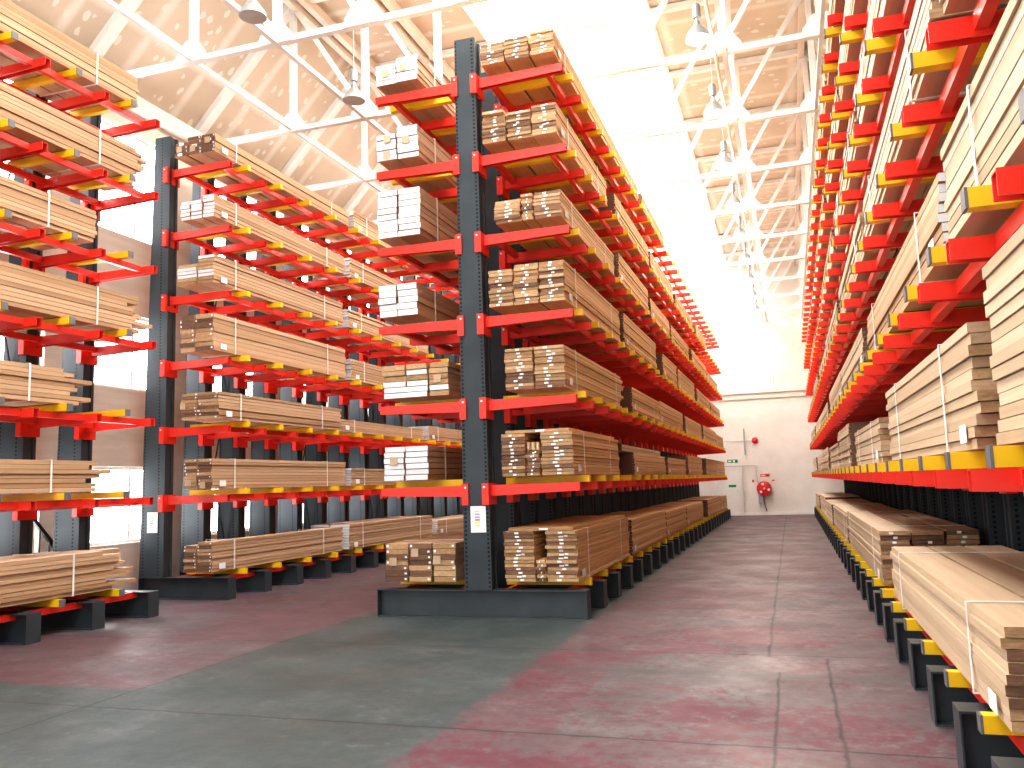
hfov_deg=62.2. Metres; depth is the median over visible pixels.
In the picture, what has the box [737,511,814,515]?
baseboard
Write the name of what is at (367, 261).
window
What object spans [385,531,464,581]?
pack
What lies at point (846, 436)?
pack
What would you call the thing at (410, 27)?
trim
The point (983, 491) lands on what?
rack
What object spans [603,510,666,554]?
pack
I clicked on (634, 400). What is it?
pack
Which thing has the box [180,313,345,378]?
pack
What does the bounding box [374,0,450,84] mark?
trim
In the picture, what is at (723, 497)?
pack
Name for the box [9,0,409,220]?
ceiling
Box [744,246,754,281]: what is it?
pendant lamp
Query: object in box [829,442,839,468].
pack
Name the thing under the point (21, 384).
pack
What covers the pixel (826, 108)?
pack
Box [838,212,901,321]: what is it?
pack
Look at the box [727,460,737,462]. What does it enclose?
wall sign
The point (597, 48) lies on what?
window
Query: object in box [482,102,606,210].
pack
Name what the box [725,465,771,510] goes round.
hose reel
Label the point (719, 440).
pack
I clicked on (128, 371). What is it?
window
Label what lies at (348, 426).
pack
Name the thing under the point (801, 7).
trim
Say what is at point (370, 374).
pack
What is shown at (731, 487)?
door
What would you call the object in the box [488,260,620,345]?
pack
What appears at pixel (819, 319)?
pack
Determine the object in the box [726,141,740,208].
pendant lamp
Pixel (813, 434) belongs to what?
pack
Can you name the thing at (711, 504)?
pack
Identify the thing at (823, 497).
pack
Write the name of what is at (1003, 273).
pack
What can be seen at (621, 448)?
pack
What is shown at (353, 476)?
pack
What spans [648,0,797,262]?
ceiling
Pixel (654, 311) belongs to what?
pack
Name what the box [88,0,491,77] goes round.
roof truss
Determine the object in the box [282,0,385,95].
trim
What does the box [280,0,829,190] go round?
roof truss
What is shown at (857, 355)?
pack
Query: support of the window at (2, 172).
in the wall at (120, 447)
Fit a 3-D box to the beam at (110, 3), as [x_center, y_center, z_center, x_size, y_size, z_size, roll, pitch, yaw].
[-1.066,-3.653,24.140,0.055,0.055,29.460,-4,-7,18]
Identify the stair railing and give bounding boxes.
[33,519,52,552]
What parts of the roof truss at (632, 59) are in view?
gusset plate, post, gusset plate, post, post, post, post, gusset plate, post, gusset plate, gusset plate, post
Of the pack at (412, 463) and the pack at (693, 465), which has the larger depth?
the pack at (693, 465)
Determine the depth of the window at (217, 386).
16.40 m
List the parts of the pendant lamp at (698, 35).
lamp shade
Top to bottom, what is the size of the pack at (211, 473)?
0.476 m
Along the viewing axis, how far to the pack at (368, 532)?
18.33 m
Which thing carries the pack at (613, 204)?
on the rack at (485, 410)
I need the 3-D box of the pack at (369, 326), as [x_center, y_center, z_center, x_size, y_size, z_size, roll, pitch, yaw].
[-3.149,-1.122,19.506,0.918,0.393,4.112,-4,-7,18]
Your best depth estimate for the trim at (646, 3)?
20.38 m
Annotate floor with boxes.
[0,514,958,767]
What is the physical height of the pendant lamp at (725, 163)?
2.500 m
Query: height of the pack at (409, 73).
0.358 m
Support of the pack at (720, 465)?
on the rack at (485, 410)
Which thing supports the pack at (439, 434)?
on the rack at (329, 504)
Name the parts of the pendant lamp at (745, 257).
lamp shade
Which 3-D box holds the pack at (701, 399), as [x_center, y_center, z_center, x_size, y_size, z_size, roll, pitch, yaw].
[5.659,0.575,27.071,0.956,0.422,4.200,-4,-7,18]
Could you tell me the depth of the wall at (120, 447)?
14.00 m
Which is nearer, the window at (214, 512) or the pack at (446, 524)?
the window at (214, 512)
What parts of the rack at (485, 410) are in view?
tie rail, arm, arm, tie rail, arm, arm, arm, arm, tie rail, tie rail, tie rail, tie rail, arm, arm, arm, arm, arm, arm, arm, arm, arm, tie rail, tie rail, tie rail, tie rail, arm, arm, arm, arm, arm, arm, arm, arm, arm, arm, arm, tie rail, tie rail, arm, arm, arm, arm, arm, arm, arm, arm, arm, arm, arm, arm, arm, arm, arm, arm, arm, arm, arm, arm, arm, tie rail, arm, arm, arm, arm, tie rail, arm, arm, arm, arm, arm, tie rail, tie rail, tie rail, arm, tie rail, arm, arm, arm, arm, arm, arm, arm, arm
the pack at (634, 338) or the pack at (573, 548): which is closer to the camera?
the pack at (573, 548)
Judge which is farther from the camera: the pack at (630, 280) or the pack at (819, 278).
the pack at (819, 278)
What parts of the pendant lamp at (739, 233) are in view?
lamp shade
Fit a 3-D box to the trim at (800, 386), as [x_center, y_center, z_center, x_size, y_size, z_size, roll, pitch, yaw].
[7.996,0.421,36.265,12.800,0.240,0.098,-4,-7,18]
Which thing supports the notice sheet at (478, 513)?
attached to the rack at (485, 410)
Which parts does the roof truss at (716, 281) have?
post, post, gusset plate, post, gusset plate, post, gusset plate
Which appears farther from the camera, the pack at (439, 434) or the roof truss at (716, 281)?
the roof truss at (716, 281)
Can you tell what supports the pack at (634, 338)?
on the rack at (485, 410)
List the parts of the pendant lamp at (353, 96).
cord, lamp shade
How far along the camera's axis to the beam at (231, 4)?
13.01 m
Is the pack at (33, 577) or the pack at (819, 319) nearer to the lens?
the pack at (33, 577)
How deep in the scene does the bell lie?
35.33 m
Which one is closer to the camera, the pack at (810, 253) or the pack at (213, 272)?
the pack at (213, 272)
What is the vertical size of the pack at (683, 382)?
0.514 m
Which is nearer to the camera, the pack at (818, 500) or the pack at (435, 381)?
the pack at (435, 381)
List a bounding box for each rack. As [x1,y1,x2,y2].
[0,30,159,644]
[138,136,463,599]
[375,37,730,619]
[801,0,1023,767]
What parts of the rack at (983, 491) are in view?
arm, arm, arm, arm, arm, arm, arm, arm, arm, arm, arm, arm, arm, arm, arm, arm, arm, arm, arm, arm, arm, arm, arm, arm, tie rail, arm, arm, arm, arm, arm, arm, arm, arm, arm, arm, arm, arm, arm, arm, arm, arm, arm, arm, arm, arm, tie rail, arm, arm, arm, arm, arm, arm, arm, arm, arm, arm, arm, arm, arm, arm, arm, arm, arm, tie rail, arm, arm, tie rail, arm, arm, arm, tie rail, arm, arm, arm, arm, arm, arm, tie rail, arm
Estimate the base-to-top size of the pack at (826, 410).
0.372 m
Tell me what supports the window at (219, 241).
in the wall at (120, 447)
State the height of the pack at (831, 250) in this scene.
0.424 m
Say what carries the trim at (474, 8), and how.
attached to the wall at (750, 352)
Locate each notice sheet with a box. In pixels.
[147,512,157,532]
[470,506,485,532]
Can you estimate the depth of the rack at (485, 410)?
11.44 m
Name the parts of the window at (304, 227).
pane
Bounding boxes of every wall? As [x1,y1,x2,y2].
[0,100,458,589]
[664,260,844,511]
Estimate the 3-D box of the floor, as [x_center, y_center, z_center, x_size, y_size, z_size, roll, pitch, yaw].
[1.922,3.667,17.042,13.850,0.200,40.150,-4,-7,18]
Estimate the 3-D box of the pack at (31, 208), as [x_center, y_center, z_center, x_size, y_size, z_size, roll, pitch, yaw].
[-6.521,-2.229,9.368,0.970,0.432,4.038,-4,-7,18]
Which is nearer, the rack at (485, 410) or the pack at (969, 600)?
the pack at (969, 600)
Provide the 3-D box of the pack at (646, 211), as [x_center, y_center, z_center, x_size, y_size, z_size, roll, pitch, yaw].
[2.633,-3.482,18.608,0.986,0.330,3.100,-4,-7,18]
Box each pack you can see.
[0,0,138,114]
[0,81,146,190]
[0,175,96,250]
[0,261,151,341]
[0,360,91,407]
[0,459,110,494]
[0,548,136,607]
[174,133,348,229]
[177,254,342,326]
[180,194,344,277]
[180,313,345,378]
[180,391,341,430]
[183,527,342,572]
[184,458,345,489]
[310,309,428,356]
[311,515,432,548]
[313,257,402,306]
[320,468,428,486]
[325,210,409,271]
[329,359,385,390]
[339,419,423,438]
[376,54,455,145]
[377,124,456,210]
[377,186,458,277]
[378,282,459,345]
[383,361,460,402]
[384,446,462,480]
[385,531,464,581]
[409,426,461,442]
[430,515,463,534]
[479,27,637,202]
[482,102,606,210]
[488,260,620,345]
[494,189,613,278]
[501,428,619,476]
[503,515,629,581]
[504,344,623,407]
[579,193,648,267]
[586,253,648,311]
[586,313,656,369]
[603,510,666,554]
[617,444,659,455]
[617,452,665,474]
[620,387,659,421]
[626,193,663,249]
[629,298,669,338]
[634,506,686,536]
[635,251,673,304]
[650,501,703,525]
[652,324,688,360]
[656,353,676,384]
[658,401,682,430]
[660,294,692,332]
[662,455,702,474]
[664,457,685,474]
[676,369,694,397]
[677,496,721,516]
[679,324,705,347]
[682,416,701,438]
[688,349,706,378]
[694,388,709,410]
[700,495,726,509]
[701,425,715,444]
[701,458,716,474]
[706,373,716,389]
[710,402,719,418]
[716,434,723,446]
[716,461,724,474]
[807,242,815,288]
[807,306,816,339]
[810,171,824,245]
[810,334,816,360]
[811,426,815,439]
[812,268,822,312]
[813,373,819,396]
[813,457,817,471]
[815,195,833,271]
[815,492,842,509]
[816,301,829,346]
[816,417,820,433]
[817,73,833,177]
[817,454,822,470]
[819,348,825,379]
[820,402,829,425]
[820,493,860,515]
[821,229,845,311]
[822,446,831,469]
[825,87,848,202]
[825,300,866,357]
[825,499,873,524]
[826,0,845,85]
[829,371,841,409]
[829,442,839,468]
[833,503,897,542]
[835,106,870,248]
[837,422,869,467]
[838,0,867,100]
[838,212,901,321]
[840,327,872,394]
[847,510,979,582]
[854,417,894,465]
[856,0,904,123]
[863,0,1007,236]
[867,172,986,349]
[885,321,1023,460]
[890,545,1023,732]
[939,0,1009,14]
[940,0,1023,238]
[982,223,1023,445]
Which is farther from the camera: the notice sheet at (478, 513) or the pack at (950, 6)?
the notice sheet at (478, 513)
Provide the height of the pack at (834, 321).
0.424 m
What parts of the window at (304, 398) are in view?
pane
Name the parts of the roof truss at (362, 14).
gusset plate, post, gusset plate, post, gusset plate, gusset plate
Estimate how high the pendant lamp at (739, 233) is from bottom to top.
2.500 m
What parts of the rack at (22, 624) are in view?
arm, arm, arm, arm, arm, arm, tie rail, tie rail, tie rail, tie rail, tie rail, tie rail, arm, arm, arm, tie rail, tie rail, tie rail, arm, tie rail, tie rail, tie rail, arm, tie rail, arm, arm, arm, arm, arm, arm, arm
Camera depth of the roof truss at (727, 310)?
33.95 m
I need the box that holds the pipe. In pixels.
[743,428,745,454]
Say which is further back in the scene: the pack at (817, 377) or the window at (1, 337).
the pack at (817, 377)
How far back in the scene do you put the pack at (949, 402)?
4.63 m
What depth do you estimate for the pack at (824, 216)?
15.52 m
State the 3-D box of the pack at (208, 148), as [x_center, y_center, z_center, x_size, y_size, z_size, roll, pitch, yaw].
[-4.453,-3.643,15.813,0.798,0.308,4.420,-4,-7,18]
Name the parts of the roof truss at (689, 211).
post, post, gusset plate, post, gusset plate, post, gusset plate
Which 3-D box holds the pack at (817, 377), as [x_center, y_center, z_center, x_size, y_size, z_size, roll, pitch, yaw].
[9.211,0.150,24.361,0.975,0.424,5.000,-4,-7,18]
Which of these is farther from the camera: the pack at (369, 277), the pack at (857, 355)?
the pack at (369, 277)
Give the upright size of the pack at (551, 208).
0.344 m
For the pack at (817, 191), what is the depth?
17.42 m
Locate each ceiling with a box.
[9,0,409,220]
[316,0,485,72]
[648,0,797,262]
[800,0,829,266]
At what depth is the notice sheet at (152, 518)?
13.43 m
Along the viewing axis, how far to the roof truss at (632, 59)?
14.58 m
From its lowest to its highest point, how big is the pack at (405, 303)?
0.438 m
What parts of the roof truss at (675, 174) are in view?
post, post, gusset plate, post, gusset plate, post, gusset plate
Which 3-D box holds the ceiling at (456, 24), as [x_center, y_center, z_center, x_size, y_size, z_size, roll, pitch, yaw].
[-1.411,-6.827,19.107,2.850,0.140,39.850,-4,-7,18]
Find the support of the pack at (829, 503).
on the rack at (983, 491)
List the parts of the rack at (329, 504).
arm, arm, arm, arm, arm, arm, tie rail, arm, arm, arm, arm, arm, arm, arm, arm, arm, arm, arm, arm, tie rail, tie rail, tie rail, tie rail, tie rail, arm, arm, arm, arm, arm, arm, tie rail, tie rail, tie rail, tie rail, arm, arm, arm, arm, arm, arm, tie rail, tie rail, arm, tie rail, arm, arm, arm, arm, arm, arm, arm, arm, arm, arm, arm, arm, arm, arm, arm, arm, arm, arm, arm, arm, arm, arm, arm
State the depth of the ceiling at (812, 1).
18.57 m
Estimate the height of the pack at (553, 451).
0.571 m
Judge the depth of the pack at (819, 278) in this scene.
20.54 m
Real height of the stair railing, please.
2.067 m
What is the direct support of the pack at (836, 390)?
on the rack at (983, 491)
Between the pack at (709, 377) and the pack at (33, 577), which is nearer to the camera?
the pack at (33, 577)
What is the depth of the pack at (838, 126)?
11.54 m
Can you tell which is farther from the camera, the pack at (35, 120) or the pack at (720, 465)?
the pack at (720, 465)
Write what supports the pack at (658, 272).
on the rack at (485, 410)
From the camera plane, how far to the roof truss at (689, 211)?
20.93 m
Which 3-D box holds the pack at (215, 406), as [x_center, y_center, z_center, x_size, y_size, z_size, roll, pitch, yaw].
[-4.268,0.530,14.983,0.728,0.432,3.814,-4,-7,18]
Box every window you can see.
[0,79,45,179]
[0,331,40,364]
[32,524,33,551]
[90,466,142,545]
[94,318,148,391]
[98,120,154,244]
[211,489,249,533]
[213,365,252,395]
[214,179,256,268]
[302,225,326,290]
[302,392,327,406]
[349,251,369,314]
[473,0,721,264]
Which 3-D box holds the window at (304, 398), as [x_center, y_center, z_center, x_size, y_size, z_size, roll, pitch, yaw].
[-4.699,0.043,19.345,0.080,1.260,1.770,-4,-7,18]
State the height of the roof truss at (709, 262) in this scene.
2.540 m
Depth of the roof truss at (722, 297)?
31.34 m
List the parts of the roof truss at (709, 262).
post, post, gusset plate, post, gusset plate, post, gusset plate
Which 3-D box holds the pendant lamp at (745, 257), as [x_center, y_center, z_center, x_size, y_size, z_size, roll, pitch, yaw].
[6.926,-4.922,25.477,0.370,2.500,0.370,-4,-7,18]
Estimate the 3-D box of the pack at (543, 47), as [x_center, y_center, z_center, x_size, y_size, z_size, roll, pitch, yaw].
[1.023,-4.000,13.800,1.016,0.336,6.287,-4,-7,18]
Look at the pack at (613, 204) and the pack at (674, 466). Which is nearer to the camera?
the pack at (613, 204)
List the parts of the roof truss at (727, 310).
post, post, gusset plate, gusset plate, post, gusset plate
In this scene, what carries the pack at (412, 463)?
on the rack at (485, 410)
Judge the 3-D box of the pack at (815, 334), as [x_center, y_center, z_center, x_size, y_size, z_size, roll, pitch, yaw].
[9.175,-0.894,24.485,0.974,0.424,5.000,-4,-7,18]
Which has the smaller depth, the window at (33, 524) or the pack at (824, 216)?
the window at (33, 524)
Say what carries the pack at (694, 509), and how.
on the rack at (485, 410)
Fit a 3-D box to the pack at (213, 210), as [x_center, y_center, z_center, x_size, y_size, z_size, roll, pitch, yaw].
[-4.391,-2.624,15.582,0.678,0.380,4.212,-4,-7,18]
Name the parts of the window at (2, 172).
pane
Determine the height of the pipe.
1.120 m
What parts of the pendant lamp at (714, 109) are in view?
lamp shade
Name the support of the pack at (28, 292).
on the rack at (22, 624)
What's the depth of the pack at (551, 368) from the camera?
10.52 m
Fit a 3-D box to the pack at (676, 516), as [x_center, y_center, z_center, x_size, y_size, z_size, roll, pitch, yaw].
[3.276,3.079,19.120,0.930,0.514,3.600,-4,-7,18]
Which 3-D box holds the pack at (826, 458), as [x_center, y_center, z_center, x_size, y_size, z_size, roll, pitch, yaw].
[8.316,1.873,21.189,0.976,0.528,4.400,-4,-7,18]
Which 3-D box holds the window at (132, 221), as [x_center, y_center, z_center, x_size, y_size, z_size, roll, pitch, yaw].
[-6.486,-3.333,14.539,0.080,1.830,1.770,-4,-7,18]
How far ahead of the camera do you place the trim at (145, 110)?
15.05 m
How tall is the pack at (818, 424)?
0.424 m
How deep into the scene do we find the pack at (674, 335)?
21.61 m
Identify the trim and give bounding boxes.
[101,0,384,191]
[127,96,458,291]
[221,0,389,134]
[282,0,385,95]
[297,0,375,75]
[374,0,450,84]
[380,0,454,81]
[465,4,498,42]
[643,0,727,267]
[704,0,763,323]
[713,0,767,321]
[718,384,805,394]
[718,394,805,400]
[794,0,804,264]
[801,0,825,317]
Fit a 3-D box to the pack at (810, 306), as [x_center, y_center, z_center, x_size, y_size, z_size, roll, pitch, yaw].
[9.514,-1.791,25.739,0.974,0.372,4.600,-4,-7,18]
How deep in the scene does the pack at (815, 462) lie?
29.47 m
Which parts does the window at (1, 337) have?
pane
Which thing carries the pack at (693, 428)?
on the rack at (485, 410)
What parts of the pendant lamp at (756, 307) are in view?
lamp shade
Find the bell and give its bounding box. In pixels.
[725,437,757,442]
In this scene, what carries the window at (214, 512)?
in the wall at (120, 447)
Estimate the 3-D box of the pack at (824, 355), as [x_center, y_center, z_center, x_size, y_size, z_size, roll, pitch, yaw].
[7.614,-0.379,19.440,0.976,0.424,4.600,-4,-7,18]
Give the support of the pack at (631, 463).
on the rack at (485, 410)
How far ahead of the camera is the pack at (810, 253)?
22.57 m
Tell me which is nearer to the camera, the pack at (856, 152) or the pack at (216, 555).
the pack at (856, 152)
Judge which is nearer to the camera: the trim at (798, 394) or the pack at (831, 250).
the pack at (831, 250)
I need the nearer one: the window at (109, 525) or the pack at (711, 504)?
the window at (109, 525)
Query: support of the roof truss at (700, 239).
attached to the ceiling at (456, 24)
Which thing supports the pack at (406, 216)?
on the rack at (485, 410)
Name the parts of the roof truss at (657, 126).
gusset plate, post, post, post, gusset plate, post, gusset plate, post, gusset plate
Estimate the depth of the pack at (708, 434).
27.65 m
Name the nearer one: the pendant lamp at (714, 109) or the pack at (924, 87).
the pack at (924, 87)
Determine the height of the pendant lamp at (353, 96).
2.500 m
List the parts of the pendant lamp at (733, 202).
lamp shade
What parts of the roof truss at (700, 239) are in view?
post, post, gusset plate, post, gusset plate, post, gusset plate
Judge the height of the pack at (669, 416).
0.468 m
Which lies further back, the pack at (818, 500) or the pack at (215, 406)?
the pack at (818, 500)
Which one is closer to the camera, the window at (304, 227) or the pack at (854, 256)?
the pack at (854, 256)
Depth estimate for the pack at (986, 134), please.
3.46 m
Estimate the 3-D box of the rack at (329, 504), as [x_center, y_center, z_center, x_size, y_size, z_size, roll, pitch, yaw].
[-2.829,0.378,20.883,1.670,7.550,15.597,-4,-7,18]
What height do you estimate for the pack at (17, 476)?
0.400 m
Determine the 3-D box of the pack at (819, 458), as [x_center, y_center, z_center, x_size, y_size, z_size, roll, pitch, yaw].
[9.828,2.385,25.716,0.976,0.476,4.400,-4,-7,18]
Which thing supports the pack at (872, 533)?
on the rack at (983, 491)
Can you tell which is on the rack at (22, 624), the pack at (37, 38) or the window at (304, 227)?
the pack at (37, 38)
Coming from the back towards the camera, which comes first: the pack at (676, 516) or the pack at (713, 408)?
the pack at (713, 408)
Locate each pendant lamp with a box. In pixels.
[238,0,266,23]
[343,31,364,105]
[685,0,710,45]
[703,27,723,118]
[716,57,733,169]
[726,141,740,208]
[733,147,746,237]
[739,184,750,261]
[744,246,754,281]
[748,255,757,297]
[751,271,760,311]
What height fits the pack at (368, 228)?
0.428 m
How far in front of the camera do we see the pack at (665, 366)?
18.97 m
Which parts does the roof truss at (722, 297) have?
post, post, gusset plate, post, gusset plate, post, gusset plate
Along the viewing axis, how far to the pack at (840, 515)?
16.51 m
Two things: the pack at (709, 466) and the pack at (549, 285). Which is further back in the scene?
the pack at (709, 466)
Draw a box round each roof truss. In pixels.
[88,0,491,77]
[194,0,828,144]
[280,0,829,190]
[343,48,824,223]
[429,143,810,277]
[609,102,819,222]
[643,176,812,271]
[657,245,810,316]
[659,205,811,290]
[667,226,810,305]
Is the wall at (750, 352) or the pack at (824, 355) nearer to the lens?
the pack at (824, 355)
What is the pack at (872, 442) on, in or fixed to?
on the rack at (983, 491)
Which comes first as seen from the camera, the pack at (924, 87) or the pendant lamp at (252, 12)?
the pack at (924, 87)
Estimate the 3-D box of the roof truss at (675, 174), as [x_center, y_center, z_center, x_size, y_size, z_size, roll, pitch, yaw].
[1.975,-5.566,19.271,13.223,2.540,0.200,-4,-7,18]
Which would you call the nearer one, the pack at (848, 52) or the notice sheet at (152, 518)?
the pack at (848, 52)
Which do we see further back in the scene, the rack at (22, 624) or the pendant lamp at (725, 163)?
the pendant lamp at (725, 163)
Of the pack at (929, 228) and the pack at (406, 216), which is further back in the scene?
the pack at (406, 216)
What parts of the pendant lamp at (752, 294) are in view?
lamp shade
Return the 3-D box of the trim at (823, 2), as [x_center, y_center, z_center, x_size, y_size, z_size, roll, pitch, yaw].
[7.483,-4.256,21.392,0.060,0.060,29.460,-4,-7,18]
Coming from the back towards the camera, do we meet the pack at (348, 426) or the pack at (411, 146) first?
the pack at (348, 426)
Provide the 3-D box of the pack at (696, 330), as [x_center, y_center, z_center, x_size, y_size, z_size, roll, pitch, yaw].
[5.716,-1.465,27.695,0.949,0.376,3.200,-4,-7,18]
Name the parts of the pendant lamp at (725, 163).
lamp shade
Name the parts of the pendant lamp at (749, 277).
lamp shade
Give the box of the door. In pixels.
[716,467,743,515]

